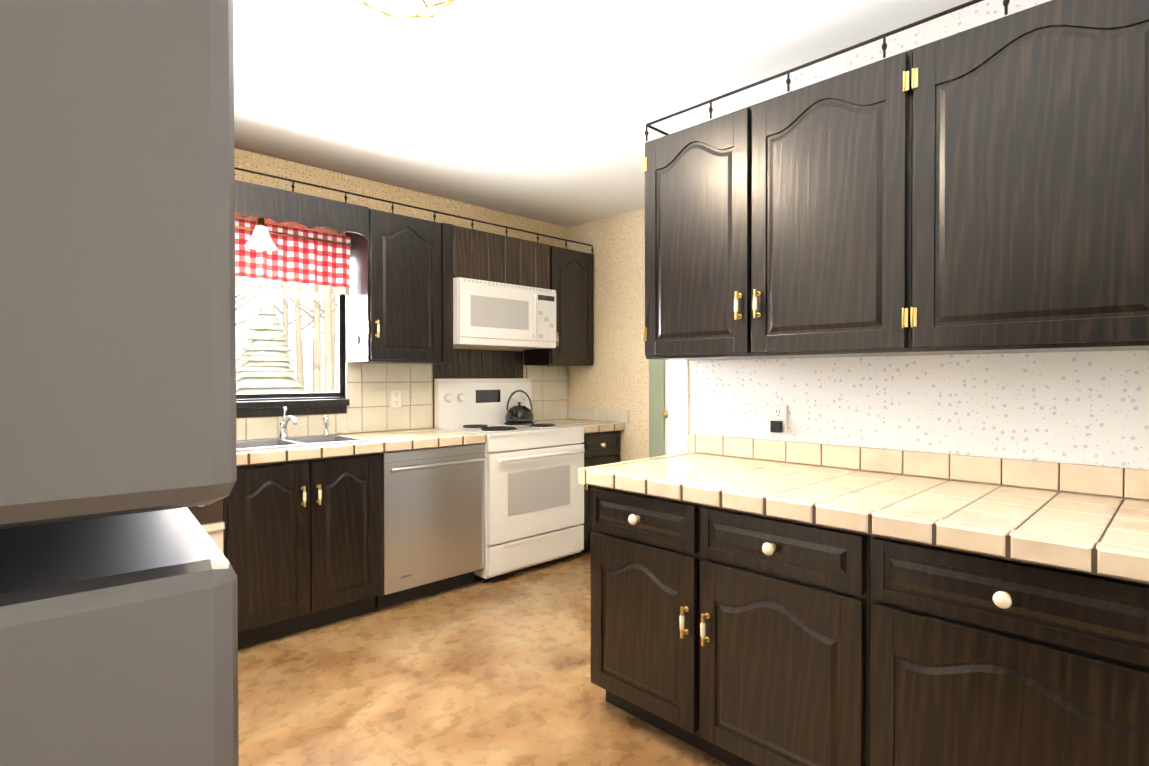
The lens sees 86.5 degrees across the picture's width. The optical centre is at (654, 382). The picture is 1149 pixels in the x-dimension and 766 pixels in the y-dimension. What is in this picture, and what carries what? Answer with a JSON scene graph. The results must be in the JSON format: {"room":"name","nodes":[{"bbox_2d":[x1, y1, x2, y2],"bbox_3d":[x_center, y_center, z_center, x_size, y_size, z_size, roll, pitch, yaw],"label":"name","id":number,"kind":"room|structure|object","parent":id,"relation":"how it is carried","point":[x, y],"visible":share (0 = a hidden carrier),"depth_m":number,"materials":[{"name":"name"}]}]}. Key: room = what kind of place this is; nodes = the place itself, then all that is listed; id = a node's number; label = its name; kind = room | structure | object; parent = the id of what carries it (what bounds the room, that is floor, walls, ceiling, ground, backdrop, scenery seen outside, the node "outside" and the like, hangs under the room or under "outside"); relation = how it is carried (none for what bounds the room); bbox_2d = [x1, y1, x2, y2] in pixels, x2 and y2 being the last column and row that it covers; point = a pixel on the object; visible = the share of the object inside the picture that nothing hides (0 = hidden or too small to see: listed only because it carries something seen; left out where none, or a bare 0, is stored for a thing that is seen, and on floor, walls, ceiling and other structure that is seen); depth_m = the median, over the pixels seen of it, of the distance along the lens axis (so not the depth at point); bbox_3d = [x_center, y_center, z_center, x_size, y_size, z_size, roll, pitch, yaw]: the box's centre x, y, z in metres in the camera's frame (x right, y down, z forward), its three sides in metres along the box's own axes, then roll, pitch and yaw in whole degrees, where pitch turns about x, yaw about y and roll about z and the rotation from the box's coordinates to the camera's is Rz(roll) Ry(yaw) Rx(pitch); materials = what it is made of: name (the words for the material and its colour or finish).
{"room":"kitchen","nodes":[
{"label":"kitchen","id":0,"kind":"room"},
{"bbox_2d":[234,148,567,433],"bbox_3d":[-2.076,-0.014,3.503,0.150,2.471,4.250,1,1,42],"label":"wall","id":1,"kind":"structure","parent":0,"point":[256,162],"depth_m":3.79,"materials":[{"name":"beige paint"}]},
{"bbox_2d":[235,285,349,417],"bbox_3d":[-2.225,-0.327,3.288,0.209,1.020,1.064,1,1,42],"label":"window","id":2,"kind":"structure","parent":1,"relation":"in","point":[257,405],"depth_m":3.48,"materials":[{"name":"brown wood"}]},
{"bbox_2d":[235,180,368,240],"bbox_3d":[-2.077,-0.894,3.132,0.327,0.187,1.036,1,1,42],"label":"valance board","id":3,"kind":"object","parent":1,"relation":"attached to","point":[279,205],"visible":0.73,"depth_m":3.15,"materials":[{"name":"brown wood"}]},
{"bbox_2d":[244,217,276,250],"bbox_3d":[-2.014,-0.829,3.100,0.142,0.274,0.142,1,1,42],"label":"pendant light","id":4,"kind":"object","parent":3,"relation":"hanging from","point":[260,239],"visible":0.92,"depth_m":3.08,"materials":[{"name":"white glass"}]},
{"bbox_2d":[235,218,351,295],"bbox_3d":[-2.115,-0.677,3.168,0.048,0.347,1.028,1,1,42],"label":"curtain valance","id":5,"kind":"object","parent":3,"relation":"hanging from","point":[298,259],"visible":0.4,"depth_m":3.32,"materials":[{"name":"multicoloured fabric"}]},
{"bbox_2d":[236,362,566,440],"bbox_3d":[-2.018,0.092,3.447,0.011,0.426,3.934,1,1,42],"label":"backsplash","id":6,"kind":"structure","parent":1,"relation":"attached to","point":[369,386],"depth_m":3.81,"materials":[{"name":"beige tile"}]},
{"bbox_2d":[390,390,401,407],"bbox_3d":[-1.642,0.101,3.852,0.008,0.116,0.072,1,1,42],"label":"electrical outlet","id":7,"kind":"object","parent":6,"relation":"attached to","point":[395,398],"visible":1,"depth_m":3.85,"materials":[{"name":"white plastic"}]},
{"bbox_2d":[346,208,457,363],"bbox_3d":[-1.557,-0.560,3.716,0.327,0.868,0.518,1,1,42],"label":"upper cabinet","id":8,"kind":"object","parent":1,"relation":"attached to","point":[405,271],"depth_m":3.57,"materials":[{"name":"brown wood"}]},
{"bbox_2d":[354,318,368,344],"bbox_3d":[-1.686,-0.299,3.475,0.195,0.160,0.013,1,1,42],"label":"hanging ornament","id":9,"kind":"object","parent":8,"relation":"hanging from","point":[366,327],"visible":0.96,"depth_m":3.42,"materials":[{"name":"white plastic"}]},
{"bbox_2d":[235,167,592,253],"bbox_3d":[-1.784,-1.021,3.231,0.016,0.066,3.926,1,1,42],"label":"rail","id":10,"kind":"object","parent":8,"relation":"on","point":[328,188],"visible":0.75,"depth_m":3.53,"materials":[{"name":"black metal"}]},
{"bbox_2d":[458,226,473,278],"bbox_3d":[-1.340,-0.832,3.957,0.325,0.328,0.128,1,1,42],"label":"wood panel","id":11,"kind":"object","parent":1,"relation":"attached to","point":[465,236],"depth_m":3.87,"materials":[{"name":"brown wood"}]},
{"bbox_2d":[433,349,522,427],"bbox_3d":[-1.237,0.478,4.326,0.008,1.430,0.727,1,1,42],"label":"paneling","id":12,"kind":"structure","parent":1,"relation":"attached to","point":[475,364],"depth_m":4.31,"materials":[{"name":"brown wood"}]},
{"bbox_2d":[474,230,489,280],"bbox_3d":[-1.255,-0.833,4.052,0.325,0.328,0.127,1,1,42],"label":"wood panel","id":13,"kind":"object","parent":1,"relation":"attached to","point":[481,239],"depth_m":3.95,"materials":[{"name":"brown wood"}]},
{"bbox_2d":[490,233,509,283],"bbox_3d":[-1.170,-0.834,4.147,0.325,0.328,0.128,1,1,42],"label":"wood panel","id":14,"kind":"object","parent":1,"relation":"attached to","point":[499,244],"depth_m":4.05,"materials":[{"name":"brown wood"}]},
{"bbox_2d":[453,277,555,349],"bbox_3d":[-1.083,-0.456,4.158,0.428,0.416,0.764,1,1,42],"label":"microwave","id":15,"kind":"object","parent":14,"relation":"attached to","point":[492,315],"visible":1,"depth_m":4.00,"materials":[{"name":"white"}]},
{"bbox_2d":[510,237,525,285],"bbox_3d":[-1.085,-0.835,4.242,0.325,0.328,0.128,1,1,42],"label":"wood panel","id":16,"kind":"object","parent":1,"relation":"attached to","point":[517,269],"depth_m":4.16,"materials":[{"name":"brown wood"}]},
{"bbox_2d":[522,239,537,287],"bbox_3d":[-1.000,-0.836,4.337,0.325,0.328,0.127,1,1,42],"label":"wood panel","id":17,"kind":"object","parent":1,"relation":"attached to","point":[529,249],"depth_m":4.24,"materials":[{"name":"brown wood"}]},
{"bbox_2d":[538,243,549,288],"bbox_3d":[-0.915,-0.837,4.432,0.325,0.328,0.128,1,1,42],"label":"wood panel","id":18,"kind":"object","parent":1,"relation":"attached to","point":[543,249],"depth_m":4.33,"materials":[{"name":"brown wood"}]},
{"bbox_2d":[524,245,593,365],"bbox_3d":[-0.725,-0.569,4.645,0.327,0.868,0.430,1,1,42],"label":"upper cabinet","id":19,"kind":"object","parent":1,"relation":"attached to","point":[571,271],"depth_m":4.53,"materials":[{"name":"brown wood"}]},
{"bbox_2d":[238,550,729,765],"bbox_3d":[-0.098,1.289,1.746,5.480,0.100,4.250,1,1,42],"label":"floor","id":20,"kind":"structure","parent":0,"point":[496,672],"depth_m":2.42,"materials":[{"name":"tile"}]},
{"bbox_2d":[0,0,238,765],"bbox_3d":[-0.612,0.364,0.175,0.774,1.780,0.770,-1,1,-43],"label":"refrigerator","id":21,"kind":"object","parent":20,"relation":"on","point":[118,606],"visible":1,"depth_m":0.12,"materials":[{"name":"silver metal"}]},
{"bbox_2d":[187,499,224,552],"bbox_3d":[-2.231,0.801,2.717,0.638,0.855,0.376,1,1,42],"label":"trash compactor","id":22,"kind":"object","parent":20,"relation":"on","point":[209,518],"visible":0.04,"depth_m":2.63,"materials":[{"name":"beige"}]},
{"bbox_2d":[375,444,485,609],"bbox_3d":[-1.429,0.793,3.598,0.659,0.855,0.606,1,1,42],"label":"dishwasher","id":23,"kind":"object","parent":20,"relation":"on","point":[432,517],"visible":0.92,"depth_m":3.39,"materials":[{"name":"silver metal"}]},
{"bbox_2d":[434,378,584,582],"bbox_3d":[-0.953,0.593,4.089,0.702,1.245,0.756,1,1,42],"label":"range","id":24,"kind":"object","parent":20,"relation":"on","point":[533,503],"visible":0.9,"depth_m":3.93,"materials":[{"name":"white enameled metal"},{"name":"glass"}]},
{"bbox_2d":[505,390,533,422],"bbox_3d":[-0.970,0.165,4.326,0.209,0.232,0.222,1,1,42],"label":"kettle","id":25,"kind":"object","parent":24,"relation":"on","point":[519,413],"visible":1,"depth_m":4.27,"materials":[{"name":"black metal"}]},
{"bbox_2d":[581,431,619,551],"bbox_3d":[-0.610,0.783,4.571,0.617,0.856,0.407,1,1,42],"label":"base cabinet","id":26,"kind":"object","parent":20,"relation":"on","point":[601,448],"depth_m":4.33,"materials":[{"name":"brown wood"}]},
{"bbox_2d":[237,419,623,465],"bbox_3d":[-1.775,0.334,3.238,0.653,0.057,3.943,1,1,42],"label":"countertop","id":27,"kind":"structure","parent":26,"relation":"on","point":[397,440],"depth_m":3.28,"materials":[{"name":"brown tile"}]},
{"bbox_2d":[236,407,369,451],"bbox_3d":[-1.875,0.307,3.116,0.460,0.347,0.610,1,1,42],"label":"sink","id":28,"kind":"object","parent":27,"relation":"in","point":[283,440],"visible":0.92,"depth_m":3.20,"materials":[{"name":"silver metal"}]},
{"bbox_2d":[590,486,833,765],"bbox_3d":[0.385,0.807,2.127,1.136,0.856,0.627,1,1,42],"label":"base cabinet","id":29,"kind":"object","parent":20,"relation":"on","point":[732,638],"depth_m":1.88,"materials":[{"name":"brown wood"}]},
{"bbox_2d":[830,529,1148,765],"bbox_3d":[1.188,0.815,1.408,1.301,0.856,0.627,1,1,42],"label":"base cabinet","id":30,"kind":"object","parent":20,"relation":"on","point":[943,656],"depth_m":1.38,"materials":[{"name":"brown wood"}]},
{"bbox_2d":[578,452,1148,583],"bbox_3d":[0.800,0.349,1.724,2.321,0.057,0.668,1,1,42],"label":"countertop","id":31,"kind":"structure","parent":30,"relation":"on","point":[1105,536],"depth_m":1.63,"materials":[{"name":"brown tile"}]},
{"bbox_2d":[233,0,971,226],"bbox_3d":[-0.098,-1.282,1.720,5.480,0.100,4.250,1,1,42],"label":"ceiling","id":32,"kind":"structure","parent":0,"point":[547,111],"depth_m":2.48,"materials":[{"name":"paint"}]},
{"bbox_2d":[353,0,454,17],"bbox_3d":[-0.808,-1.211,1.866,0.344,0.056,0.344,1,1,42],"label":"ceiling light","id":33,"kind":"object","parent":32,"relation":"attached to","point":[414,8],"visible":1,"depth_m":1.92,"materials":[{"name":"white glass"}]},
{"bbox_2d":[568,208,648,461],"bbox_3d":[1.329,-0.011,3.208,5.320,2.471,0.150,1,1,42],"label":"wall","id":34,"kind":"structure","parent":0,"point":[615,376],"depth_m":4.53,"materials":[{"name":"beige paint"}]},
{"bbox_2d":[568,408,628,422],"bbox_3d":[-0.443,0.247,4.685,0.688,0.090,0.011,1,1,42],"label":"backsplash","id":35,"kind":"structure","parent":34,"relation":"attached to","point":[601,415],"depth_m":4.66,"materials":[{"name":"beige tile"}]},
{"bbox_2d":[649,359,667,457],"bbox_3d":[0.367,0.147,3.904,1.140,2.140,0.096,1,1,42],"label":"door frame","id":36,"kind":"structure","parent":34,"relation":"attached to","point":[658,407],"depth_m":4.25,"materials":[{"name":"green"}]},
{"bbox_2d":[673,0,1148,500],"bbox_3d":[1.319,0.003,1.787,3.200,2.471,0.120,1,1,42],"label":"wall","id":37,"kind":"structure","parent":0,"point":[1087,408],"depth_m":2.04,"materials":[{"name":"paint"}]},
{"bbox_2d":[668,360,688,454],"bbox_3d":[0.157,0.063,2.827,0.114,2.330,0.152,1,1,42],"label":"trim","id":38,"kind":"structure","parent":37,"relation":"attached to","point":[678,401],"depth_m":2.77,"materials":[{"name":"white"}]},
{"bbox_2d":[643,114,726,360],"bbox_3d":[0.278,-0.544,2.409,0.582,0.892,0.327,1,1,42],"label":"upper cabinet","id":39,"kind":"object","parent":37,"relation":"attached to","point":[685,170],"depth_m":2.33,"materials":[{"name":"brown wood"}]},
{"bbox_2d":[771,405,786,433],"bbox_3d":[0.500,0.147,2.433,0.072,0.116,0.008,1,1,42],"label":"electrical outlet","id":40,"kind":"object","parent":37,"relation":"attached to","point":[778,412],"visible":0.77,"depth_m":2.42,"materials":[{"name":"white plastic"}]},
{"bbox_2d":[770,421,781,432],"bbox_3d":[0.489,0.174,2.421,0.040,0.045,0.024,1,1,42],"label":"plug","id":41,"kind":"object","parent":40,"relation":"attached to","point":[776,426],"visible":0.86,"depth_m":2.41,"materials":[{"name":"black plastic"}]},
{"bbox_2d":[727,61,878,359],"bbox_3d":[0.651,-0.541,2.075,0.688,0.892,0.327,1,1,42],"label":"upper cabinet","id":42,"kind":"object","parent":37,"relation":"attached to","point":[803,163],"depth_m":1.99,"materials":[{"name":"brown wood"}]},
{"bbox_2d":[688,433,1148,499],"bbox_3d":[1.017,0.278,1.970,2.311,0.083,0.011,1,1,42],"label":"backsplash","id":43,"kind":"structure","parent":37,"relation":"attached to","point":[1109,481],"depth_m":2.01,"materials":[{"name":"beige tile"}]},
{"bbox_2d":[879,0,1148,355],"bbox_3d":[1.088,-0.537,1.684,0.767,0.892,0.327,1,1,42],"label":"upper cabinet","id":44,"kind":"object","parent":37,"relation":"attached to","point":[982,189],"depth_m":1.58,"materials":[{"name":"brown wood"}]},
{"bbox_2d":[645,0,1009,140],"bbox_3d":[0.918,-1.020,1.834,2.289,0.070,0.322,1,1,42],"label":"rail","id":45,"kind":"object","parent":44,"relation":"on","point":[916,23],"visible":1,"depth_m":1.96,"materials":[{"name":"black metal"}]},
{"bbox_2d":[1147,332,1148,349],"bbox_3d":[1.523,-0.533,1.295,0.668,0.892,0.327,1,1,42],"label":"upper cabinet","id":46,"kind":"object","parent":37,"relation":"attached to","point":[1147,332],"depth_m":1.43,"materials":[{"name":"brown wood"}]}
]}

